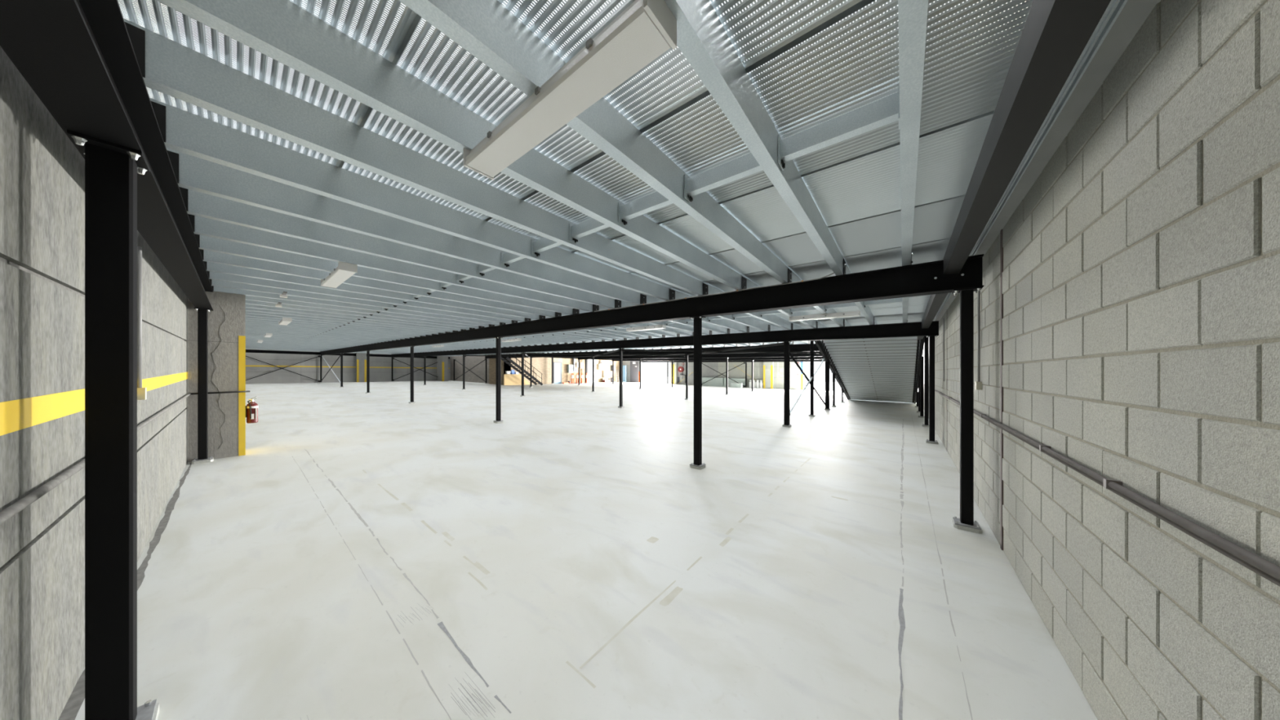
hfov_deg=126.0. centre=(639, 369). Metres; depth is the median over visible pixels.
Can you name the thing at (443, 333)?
joist
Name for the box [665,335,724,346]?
joist
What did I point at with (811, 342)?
column
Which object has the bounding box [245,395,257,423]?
fire extinguisher
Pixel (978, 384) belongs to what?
conduit
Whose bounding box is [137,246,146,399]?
conduit
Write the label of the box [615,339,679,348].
joist
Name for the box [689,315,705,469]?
column
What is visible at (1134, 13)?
trim
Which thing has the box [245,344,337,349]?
joist
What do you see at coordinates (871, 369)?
ramp
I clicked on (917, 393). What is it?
column
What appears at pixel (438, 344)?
joist
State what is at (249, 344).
joist
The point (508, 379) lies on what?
crate
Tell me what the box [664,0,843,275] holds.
joist
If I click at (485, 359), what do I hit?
brace
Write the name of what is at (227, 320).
pilaster
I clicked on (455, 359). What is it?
brace
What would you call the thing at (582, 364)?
meter box
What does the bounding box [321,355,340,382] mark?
brace
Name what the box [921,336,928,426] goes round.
column
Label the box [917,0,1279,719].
wall
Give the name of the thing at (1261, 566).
conduit
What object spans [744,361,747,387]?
column
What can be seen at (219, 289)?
joist
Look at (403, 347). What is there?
joist
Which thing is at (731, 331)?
joist
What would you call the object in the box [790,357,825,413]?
brace
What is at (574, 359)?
duct
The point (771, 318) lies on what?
joist
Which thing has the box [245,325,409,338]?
joist
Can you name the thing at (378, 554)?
floor
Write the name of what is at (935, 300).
beam
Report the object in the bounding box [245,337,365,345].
joist
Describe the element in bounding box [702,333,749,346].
joist
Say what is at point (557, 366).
door
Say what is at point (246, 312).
joist
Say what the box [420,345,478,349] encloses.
joist
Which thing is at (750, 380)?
gas cylinder
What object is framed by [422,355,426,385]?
column
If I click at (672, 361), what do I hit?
column
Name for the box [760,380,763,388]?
gas cylinder
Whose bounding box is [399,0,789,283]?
joist
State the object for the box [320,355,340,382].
brace
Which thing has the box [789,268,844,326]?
joist
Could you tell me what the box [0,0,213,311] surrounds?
beam
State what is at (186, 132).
joist
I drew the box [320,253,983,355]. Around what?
beam
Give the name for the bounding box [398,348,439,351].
joist
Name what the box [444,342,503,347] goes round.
joist
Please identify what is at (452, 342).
joist
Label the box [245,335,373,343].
joist
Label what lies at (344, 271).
light
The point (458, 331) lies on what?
joist
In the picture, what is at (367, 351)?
column
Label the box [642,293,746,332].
joist
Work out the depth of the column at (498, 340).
9.05 m
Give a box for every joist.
[123,17,704,295]
[149,97,671,300]
[156,0,743,289]
[166,147,642,304]
[186,189,615,308]
[193,215,592,311]
[199,235,573,314]
[203,249,555,317]
[206,262,539,319]
[208,271,524,321]
[211,279,511,323]
[213,285,499,325]
[245,295,488,326]
[245,299,478,328]
[245,303,469,329]
[245,307,460,330]
[245,310,453,332]
[245,313,444,333]
[245,315,438,334]
[245,318,431,335]
[245,320,425,336]
[245,324,414,337]
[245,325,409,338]
[245,328,399,339]
[245,329,395,340]
[245,332,387,342]
[245,333,380,342]
[245,333,384,342]
[245,334,375,342]
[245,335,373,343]
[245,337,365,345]
[245,337,368,344]
[245,338,362,345]
[245,341,353,346]
[245,342,348,347]
[245,343,339,348]
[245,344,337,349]
[245,345,327,349]
[245,346,327,351]
[245,346,331,350]
[245,347,314,351]
[248,343,342,348]
[248,344,331,348]
[249,342,346,347]
[250,345,334,349]
[250,347,319,351]
[251,346,319,350]
[252,342,346,346]
[253,346,319,349]
[257,347,325,351]
[258,346,325,350]
[398,347,450,351]
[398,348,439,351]
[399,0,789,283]
[403,346,456,350]
[409,346,461,350]
[414,346,467,349]
[419,345,473,349]
[419,346,458,349]
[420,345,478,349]
[427,344,483,348]
[428,344,487,348]
[435,343,490,347]
[436,333,548,344]
[438,343,495,347]
[443,333,556,344]
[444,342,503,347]
[450,342,509,346]
[452,342,515,346]
[457,330,573,342]
[460,341,520,346]
[466,340,527,346]
[470,340,533,345]
[475,328,591,342]
[476,339,541,345]
[484,326,601,341]
[494,324,612,340]
[502,337,564,343]
[506,323,623,340]
[517,320,635,339]
[517,335,582,342]
[530,318,648,338]
[545,315,662,337]
[561,313,677,337]
[579,309,693,335]
[599,305,709,334]
[604,340,670,348]
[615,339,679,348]
[621,300,727,333]
[626,338,689,347]
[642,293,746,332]
[651,336,711,346]
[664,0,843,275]
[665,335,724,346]
[671,288,768,331]
[680,333,736,346]
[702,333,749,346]
[704,283,791,329]
[711,330,762,345]
[729,328,777,343]
[743,276,816,328]
[747,325,792,344]
[768,324,808,343]
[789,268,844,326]
[791,322,804,329]
[793,341,804,344]
[817,320,826,328]
[844,320,851,326]
[845,262,873,324]
[897,0,928,266]
[902,297,908,322]
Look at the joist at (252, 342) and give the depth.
18.92 m
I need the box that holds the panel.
[586,359,591,382]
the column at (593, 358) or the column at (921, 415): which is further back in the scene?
the column at (593, 358)
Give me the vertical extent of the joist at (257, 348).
0.248 m
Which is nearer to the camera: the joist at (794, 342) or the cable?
the cable
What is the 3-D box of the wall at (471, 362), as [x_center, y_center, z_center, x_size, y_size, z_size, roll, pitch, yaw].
[-17.466,-0.868,33.706,9.650,4.809,0.265,0,0,39]
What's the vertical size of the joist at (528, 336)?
0.249 m
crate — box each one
[503,373,529,385]
[602,377,609,382]
[730,382,742,387]
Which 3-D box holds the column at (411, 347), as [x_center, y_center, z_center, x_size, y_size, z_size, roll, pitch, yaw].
[-9.492,0.208,13.565,0.200,2.378,0.200,0,0,39]
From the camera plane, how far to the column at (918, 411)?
12.77 m
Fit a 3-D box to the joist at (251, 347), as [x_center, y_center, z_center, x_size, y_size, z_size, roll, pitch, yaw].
[-25.923,-1.629,23.656,0.073,0.248,4.950,0,0,39]
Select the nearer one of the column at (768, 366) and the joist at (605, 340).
the joist at (605, 340)
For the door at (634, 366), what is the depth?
39.02 m
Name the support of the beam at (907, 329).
on the column at (620, 348)
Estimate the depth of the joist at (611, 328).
10.37 m
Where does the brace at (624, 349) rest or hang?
attached to the column at (620, 348)
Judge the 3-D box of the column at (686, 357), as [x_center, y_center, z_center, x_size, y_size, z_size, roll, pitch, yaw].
[2.454,0.377,16.998,0.200,2.378,0.200,0,0,39]
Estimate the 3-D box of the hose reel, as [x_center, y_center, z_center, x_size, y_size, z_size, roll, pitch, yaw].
[4.377,0.320,34.836,0.620,1.317,0.240,0,0,39]
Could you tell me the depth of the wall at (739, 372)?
30.81 m
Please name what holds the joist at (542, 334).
on the beam at (907, 329)
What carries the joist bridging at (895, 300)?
attached to the joist at (866, 312)
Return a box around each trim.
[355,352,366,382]
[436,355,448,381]
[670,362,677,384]
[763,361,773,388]
[935,0,1160,320]
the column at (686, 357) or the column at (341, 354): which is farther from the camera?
the column at (341, 354)
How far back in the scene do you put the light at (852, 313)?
6.42 m
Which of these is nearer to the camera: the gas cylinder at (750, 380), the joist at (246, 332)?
the joist at (246, 332)
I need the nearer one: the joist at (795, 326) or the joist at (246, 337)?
the joist at (795, 326)
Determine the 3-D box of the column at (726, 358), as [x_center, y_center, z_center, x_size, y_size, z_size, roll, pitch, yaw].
[5.566,0.421,20.847,0.200,2.379,0.200,0,0,39]
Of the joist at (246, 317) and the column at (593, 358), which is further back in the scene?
the column at (593, 358)
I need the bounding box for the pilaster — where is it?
[185,291,245,462]
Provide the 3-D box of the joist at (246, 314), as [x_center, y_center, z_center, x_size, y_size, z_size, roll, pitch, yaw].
[-8.229,-1.377,9.348,0.073,0.248,4.950,0,0,39]
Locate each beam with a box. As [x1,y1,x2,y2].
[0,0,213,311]
[245,349,449,359]
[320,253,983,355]
[391,315,938,357]
[484,340,824,358]
[550,356,641,361]
[577,351,828,359]
[612,356,823,360]
[640,359,831,362]
[921,293,947,328]
[943,0,1111,275]
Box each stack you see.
[702,377,724,386]
[724,377,745,387]
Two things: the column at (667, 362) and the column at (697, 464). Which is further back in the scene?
the column at (667, 362)
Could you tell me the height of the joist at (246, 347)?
0.248 m
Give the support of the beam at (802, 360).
on the column at (744, 362)
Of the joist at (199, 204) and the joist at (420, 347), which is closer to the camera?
the joist at (199, 204)
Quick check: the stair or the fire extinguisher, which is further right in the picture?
the stair
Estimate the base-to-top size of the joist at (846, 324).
0.230 m
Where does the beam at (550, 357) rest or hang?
attached to the beam at (802, 360)
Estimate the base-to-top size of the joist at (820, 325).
0.230 m
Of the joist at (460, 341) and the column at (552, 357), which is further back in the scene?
the column at (552, 357)
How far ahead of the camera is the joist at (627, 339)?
16.27 m
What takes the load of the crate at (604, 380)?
on the floor
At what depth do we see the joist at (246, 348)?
25.48 m
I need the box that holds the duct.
[573,358,575,370]
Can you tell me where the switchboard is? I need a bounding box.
[598,364,604,369]
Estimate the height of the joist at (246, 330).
0.248 m
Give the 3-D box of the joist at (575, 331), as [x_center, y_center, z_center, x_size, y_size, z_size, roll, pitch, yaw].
[-1.725,-1.285,10.545,0.073,0.249,5.050,0,0,39]
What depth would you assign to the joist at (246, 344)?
20.77 m
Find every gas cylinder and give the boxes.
[748,379,751,387]
[755,380,759,388]
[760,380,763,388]
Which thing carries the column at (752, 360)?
on the floor
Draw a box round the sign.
[603,368,608,377]
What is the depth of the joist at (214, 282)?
5.92 m
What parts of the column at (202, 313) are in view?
plate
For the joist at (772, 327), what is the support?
on the beam at (801, 347)
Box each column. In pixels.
[66,129,159,719]
[191,307,213,464]
[319,355,322,382]
[339,353,343,387]
[365,350,370,393]
[391,357,392,382]
[408,346,415,403]
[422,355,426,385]
[462,354,465,390]
[484,358,487,383]
[493,337,502,422]
[520,351,524,396]
[529,357,532,386]
[551,357,553,383]
[577,359,580,385]
[585,359,586,382]
[591,356,595,392]
[612,360,614,384]
[617,347,624,408]
[638,358,641,389]
[666,362,668,384]
[671,360,673,387]
[684,355,689,399]
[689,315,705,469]
[724,357,728,395]
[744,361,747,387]
[751,360,754,391]
[782,341,791,426]
[808,340,815,416]
[824,359,830,409]
[831,372,836,406]
[840,388,844,402]
[915,391,918,407]
[916,373,919,413]
[918,356,924,417]
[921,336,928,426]
[925,334,938,444]
[951,286,982,533]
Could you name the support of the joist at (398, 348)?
on the beam at (907, 329)
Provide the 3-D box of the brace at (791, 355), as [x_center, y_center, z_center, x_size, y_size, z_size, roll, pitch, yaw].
[5.876,0.488,11.227,0.048,2.191,5.518,0,0,40]
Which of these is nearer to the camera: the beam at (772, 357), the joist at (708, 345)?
the joist at (708, 345)
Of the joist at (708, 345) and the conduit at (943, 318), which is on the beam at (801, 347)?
the joist at (708, 345)
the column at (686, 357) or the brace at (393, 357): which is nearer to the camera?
the column at (686, 357)
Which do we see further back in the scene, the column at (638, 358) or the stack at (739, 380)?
the stack at (739, 380)
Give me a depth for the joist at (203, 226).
3.71 m
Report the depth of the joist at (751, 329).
10.22 m
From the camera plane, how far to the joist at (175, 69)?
1.80 m
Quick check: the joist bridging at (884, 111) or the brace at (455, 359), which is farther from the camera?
the brace at (455, 359)
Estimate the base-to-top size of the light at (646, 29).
0.105 m
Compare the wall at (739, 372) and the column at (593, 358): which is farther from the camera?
the wall at (739, 372)
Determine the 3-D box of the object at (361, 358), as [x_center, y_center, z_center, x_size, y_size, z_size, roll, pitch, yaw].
[-26.065,-0.290,30.465,0.353,2.910,0.704,0,0,39]
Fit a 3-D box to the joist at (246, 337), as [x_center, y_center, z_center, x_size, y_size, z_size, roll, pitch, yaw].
[-16.358,-1.493,15.922,0.073,0.248,4.950,0,0,39]
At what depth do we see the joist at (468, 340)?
15.68 m
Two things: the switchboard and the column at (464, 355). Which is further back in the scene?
the switchboard
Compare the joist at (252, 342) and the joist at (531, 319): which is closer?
the joist at (531, 319)
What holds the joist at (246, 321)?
on the beam at (928, 277)
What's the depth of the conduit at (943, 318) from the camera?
6.74 m
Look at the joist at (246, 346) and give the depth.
22.99 m
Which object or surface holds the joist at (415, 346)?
on the beam at (907, 329)
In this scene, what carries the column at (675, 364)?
attached to the wall at (739, 372)
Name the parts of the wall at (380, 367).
panel, panel, panel, panel, panel, panel, panel, panel, panel, panel, panel, panel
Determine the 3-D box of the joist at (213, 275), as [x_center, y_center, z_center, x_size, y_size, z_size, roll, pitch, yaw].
[-4.403,-1.323,6.255,0.073,0.248,4.950,0,0,39]
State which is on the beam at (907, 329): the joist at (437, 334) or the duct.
the joist at (437, 334)
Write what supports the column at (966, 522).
on the floor
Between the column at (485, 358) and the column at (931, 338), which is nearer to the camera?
the column at (931, 338)
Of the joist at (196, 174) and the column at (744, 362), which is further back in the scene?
the column at (744, 362)
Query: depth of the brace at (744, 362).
31.41 m
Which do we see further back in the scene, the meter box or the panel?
the panel
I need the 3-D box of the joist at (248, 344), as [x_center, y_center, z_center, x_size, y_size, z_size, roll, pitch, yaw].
[-21.619,-1.567,20.176,0.073,0.248,4.950,0,0,39]
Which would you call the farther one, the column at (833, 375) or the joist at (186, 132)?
the column at (833, 375)
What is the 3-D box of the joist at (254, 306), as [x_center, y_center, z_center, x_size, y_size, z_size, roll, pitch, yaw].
[-6.794,-1.357,8.188,0.073,0.248,4.950,0,0,39]
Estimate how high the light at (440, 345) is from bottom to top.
0.105 m
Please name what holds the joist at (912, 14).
on the beam at (928, 277)
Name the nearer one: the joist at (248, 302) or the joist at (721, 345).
the joist at (248, 302)
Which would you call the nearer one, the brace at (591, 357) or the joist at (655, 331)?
the joist at (655, 331)
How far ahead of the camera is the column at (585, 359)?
35.42 m
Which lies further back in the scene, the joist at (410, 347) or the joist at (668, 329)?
the joist at (410, 347)
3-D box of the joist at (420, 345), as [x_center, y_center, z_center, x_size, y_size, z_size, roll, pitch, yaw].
[-12.245,-1.434,19.052,0.073,0.249,5.050,0,0,39]
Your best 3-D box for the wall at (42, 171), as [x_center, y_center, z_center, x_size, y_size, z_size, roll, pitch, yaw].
[-15.535,-1.591,11.785,40.820,6.653,0.252,0,0,39]
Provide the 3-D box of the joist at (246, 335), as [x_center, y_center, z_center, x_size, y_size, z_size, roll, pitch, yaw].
[-14.924,-1.472,14.762,0.073,0.248,4.950,0,0,39]
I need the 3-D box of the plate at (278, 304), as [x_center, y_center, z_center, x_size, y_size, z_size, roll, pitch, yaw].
[-6.917,-1.229,6.236,0.600,0.055,0.080,0,0,39]
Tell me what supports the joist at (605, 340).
on the beam at (801, 347)
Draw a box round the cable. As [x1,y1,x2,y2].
[594,272,834,311]
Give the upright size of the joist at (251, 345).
0.248 m
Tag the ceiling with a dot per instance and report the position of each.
(854, 183)
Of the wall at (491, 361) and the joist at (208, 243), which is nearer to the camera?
the joist at (208, 243)
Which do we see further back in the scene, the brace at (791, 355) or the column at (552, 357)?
the column at (552, 357)
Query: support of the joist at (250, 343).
on the beam at (928, 277)
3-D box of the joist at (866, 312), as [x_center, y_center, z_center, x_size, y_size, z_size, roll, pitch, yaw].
[4.014,-1.204,5.904,0.073,0.249,5.050,0,0,39]
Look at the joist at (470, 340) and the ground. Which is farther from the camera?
the ground
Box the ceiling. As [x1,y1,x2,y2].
[117,0,1032,343]
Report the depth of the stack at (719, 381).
32.20 m
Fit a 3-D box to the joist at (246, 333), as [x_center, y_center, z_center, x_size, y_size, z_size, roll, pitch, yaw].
[-13.967,-1.459,13.989,0.073,0.248,4.950,0,0,39]
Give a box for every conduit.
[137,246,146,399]
[923,383,1279,586]
[942,318,944,381]
[975,290,982,390]
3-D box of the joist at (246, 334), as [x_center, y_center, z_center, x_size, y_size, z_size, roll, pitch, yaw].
[-14.445,-1.466,14.375,0.073,0.248,4.950,0,0,39]
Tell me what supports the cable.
attached to the beam at (928, 277)
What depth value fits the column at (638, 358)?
25.27 m
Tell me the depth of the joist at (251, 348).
24.68 m
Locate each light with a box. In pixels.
[264,333,272,337]
[278,317,292,325]
[320,261,357,288]
[431,344,444,347]
[463,0,676,179]
[501,337,521,342]
[626,324,666,331]
[788,310,860,321]
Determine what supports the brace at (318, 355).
attached to the column at (320, 355)
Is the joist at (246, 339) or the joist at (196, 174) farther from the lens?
the joist at (246, 339)
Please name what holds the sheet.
on the floor
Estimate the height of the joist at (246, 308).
0.248 m
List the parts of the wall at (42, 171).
panel, panel, panel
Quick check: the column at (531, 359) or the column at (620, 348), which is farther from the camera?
the column at (531, 359)
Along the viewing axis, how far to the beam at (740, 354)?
21.23 m
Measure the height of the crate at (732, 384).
0.424 m
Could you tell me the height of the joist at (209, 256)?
0.248 m
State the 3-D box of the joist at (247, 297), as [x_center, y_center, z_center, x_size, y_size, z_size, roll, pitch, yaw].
[-5.838,-1.343,7.415,0.073,0.248,4.950,0,0,39]
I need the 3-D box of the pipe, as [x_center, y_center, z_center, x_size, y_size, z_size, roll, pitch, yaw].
[-3.250,0.432,2.411,9.087,0.156,0.614,0,0,39]
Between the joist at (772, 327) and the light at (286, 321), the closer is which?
the light at (286, 321)
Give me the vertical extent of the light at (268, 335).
0.105 m
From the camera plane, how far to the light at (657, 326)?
8.65 m
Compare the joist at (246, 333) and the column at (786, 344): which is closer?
the column at (786, 344)
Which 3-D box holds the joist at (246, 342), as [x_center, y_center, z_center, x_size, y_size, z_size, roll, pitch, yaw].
[-20.184,-1.547,19.016,0.073,0.248,4.950,0,0,39]
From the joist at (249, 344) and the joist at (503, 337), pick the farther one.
the joist at (249, 344)
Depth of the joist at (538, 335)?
12.64 m
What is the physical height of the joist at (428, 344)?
0.249 m
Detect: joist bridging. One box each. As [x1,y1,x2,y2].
[303,83,899,339]
[418,297,902,347]
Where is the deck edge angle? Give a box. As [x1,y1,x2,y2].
[933,0,1128,320]
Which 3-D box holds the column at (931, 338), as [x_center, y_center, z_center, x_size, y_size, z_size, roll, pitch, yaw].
[6.449,0.434,7.196,0.200,2.379,0.200,0,0,39]
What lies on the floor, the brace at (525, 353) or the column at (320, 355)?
the column at (320, 355)
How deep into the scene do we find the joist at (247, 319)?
9.95 m
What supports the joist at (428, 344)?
on the beam at (907, 329)
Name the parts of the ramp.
toe plate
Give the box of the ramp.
[813,336,924,403]
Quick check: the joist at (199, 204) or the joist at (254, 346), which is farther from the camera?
the joist at (254, 346)
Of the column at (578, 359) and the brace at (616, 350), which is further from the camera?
the column at (578, 359)
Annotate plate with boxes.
[275,302,282,307]
[280,291,287,297]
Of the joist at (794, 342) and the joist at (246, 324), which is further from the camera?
the joist at (794, 342)
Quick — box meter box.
[580,362,584,368]
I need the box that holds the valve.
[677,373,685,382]
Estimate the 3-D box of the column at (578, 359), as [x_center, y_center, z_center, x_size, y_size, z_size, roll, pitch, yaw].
[-5.592,0.263,29.870,0.200,2.378,0.200,0,0,39]
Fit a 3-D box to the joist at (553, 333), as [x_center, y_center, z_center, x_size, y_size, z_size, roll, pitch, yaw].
[-2.681,-1.299,11.318,0.073,0.249,5.050,0,0,39]
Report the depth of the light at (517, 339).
13.01 m
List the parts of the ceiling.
deck panel, deck panel, deck panel, deck panel, deck panel, deck panel, deck panel, deck panel, deck panel, deck panel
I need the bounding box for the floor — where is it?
[57,377,1097,719]
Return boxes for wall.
[0,0,187,719]
[245,348,450,383]
[450,355,488,383]
[488,358,511,385]
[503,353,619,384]
[622,360,804,390]
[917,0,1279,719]
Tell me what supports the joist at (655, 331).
on the beam at (907, 329)
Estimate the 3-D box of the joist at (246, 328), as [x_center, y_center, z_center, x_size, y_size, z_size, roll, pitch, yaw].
[-12.055,-1.432,12.442,0.073,0.248,4.950,0,0,39]
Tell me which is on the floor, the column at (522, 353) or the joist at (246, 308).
the column at (522, 353)
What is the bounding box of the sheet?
[622,365,626,382]
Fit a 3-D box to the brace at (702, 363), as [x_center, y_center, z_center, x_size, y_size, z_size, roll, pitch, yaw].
[7.904,0.432,31.483,4.678,2.426,0.040,0,0,39]
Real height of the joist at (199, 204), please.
0.248 m
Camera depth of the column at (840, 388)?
16.56 m
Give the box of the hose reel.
[678,366,684,377]
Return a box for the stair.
[501,353,542,385]
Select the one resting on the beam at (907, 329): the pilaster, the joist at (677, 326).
the joist at (677, 326)
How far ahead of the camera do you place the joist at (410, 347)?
20.80 m
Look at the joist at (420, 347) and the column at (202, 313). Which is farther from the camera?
the joist at (420, 347)
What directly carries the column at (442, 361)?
attached to the wall at (380, 367)
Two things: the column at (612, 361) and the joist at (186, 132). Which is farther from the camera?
the column at (612, 361)
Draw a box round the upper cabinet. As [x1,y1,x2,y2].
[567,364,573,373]
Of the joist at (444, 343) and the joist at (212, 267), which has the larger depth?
the joist at (444, 343)
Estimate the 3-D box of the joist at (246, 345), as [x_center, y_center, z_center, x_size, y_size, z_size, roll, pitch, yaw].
[-24.010,-1.601,22.109,0.073,0.248,4.950,0,0,39]
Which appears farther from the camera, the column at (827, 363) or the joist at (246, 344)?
the joist at (246, 344)
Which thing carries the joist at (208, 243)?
on the beam at (928, 277)
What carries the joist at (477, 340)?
on the beam at (907, 329)
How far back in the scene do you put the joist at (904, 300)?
5.79 m
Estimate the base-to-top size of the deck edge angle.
0.149 m
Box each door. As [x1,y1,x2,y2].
[553,362,561,383]
[630,360,639,382]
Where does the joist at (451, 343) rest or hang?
on the beam at (907, 329)
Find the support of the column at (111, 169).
on the floor
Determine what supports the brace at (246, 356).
attached to the column
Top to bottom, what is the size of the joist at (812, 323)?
0.249 m
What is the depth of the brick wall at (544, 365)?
33.45 m
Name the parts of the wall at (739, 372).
panel, panel, panel, panel, panel, panel, panel, panel, panel, panel, panel, panel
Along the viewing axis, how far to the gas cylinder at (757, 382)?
29.50 m
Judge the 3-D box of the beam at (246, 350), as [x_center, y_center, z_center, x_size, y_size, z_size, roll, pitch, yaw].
[-26.078,-1.380,30.539,0.120,0.378,15.300,0,0,39]
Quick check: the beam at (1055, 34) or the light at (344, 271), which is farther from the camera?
the light at (344, 271)
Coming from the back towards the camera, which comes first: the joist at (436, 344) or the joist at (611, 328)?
the joist at (436, 344)
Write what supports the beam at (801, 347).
on the column at (593, 358)
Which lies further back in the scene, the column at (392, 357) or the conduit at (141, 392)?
the column at (392, 357)
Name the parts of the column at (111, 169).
cap plate, plate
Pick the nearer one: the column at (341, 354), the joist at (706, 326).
the joist at (706, 326)
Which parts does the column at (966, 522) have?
cap plate, plate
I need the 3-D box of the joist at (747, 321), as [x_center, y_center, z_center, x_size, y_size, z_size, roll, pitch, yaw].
[2.101,-1.231,7.451,0.073,0.249,5.050,0,0,39]
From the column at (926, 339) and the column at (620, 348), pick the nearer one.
the column at (926, 339)
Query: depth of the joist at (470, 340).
15.45 m
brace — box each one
[245,355,319,380]
[245,355,319,382]
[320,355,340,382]
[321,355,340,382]
[392,357,437,377]
[392,362,436,381]
[454,359,485,382]
[455,359,485,379]
[465,354,592,358]
[524,352,686,356]
[591,349,619,356]
[622,348,822,355]
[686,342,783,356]
[702,362,745,384]
[702,363,745,386]
[790,352,826,408]
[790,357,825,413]
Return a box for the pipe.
[0,391,249,524]
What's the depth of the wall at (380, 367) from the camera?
28.66 m
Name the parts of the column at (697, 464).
plate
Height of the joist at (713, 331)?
0.249 m
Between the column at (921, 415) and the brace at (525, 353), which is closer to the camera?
the column at (921, 415)
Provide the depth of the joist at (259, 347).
23.30 m
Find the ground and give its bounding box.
[641,376,839,385]
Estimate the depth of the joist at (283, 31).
1.47 m
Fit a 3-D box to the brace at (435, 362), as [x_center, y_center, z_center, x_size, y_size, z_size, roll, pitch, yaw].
[-23.053,-0.007,34.073,0.040,2.335,4.777,0,0,39]
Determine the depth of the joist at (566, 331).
11.48 m

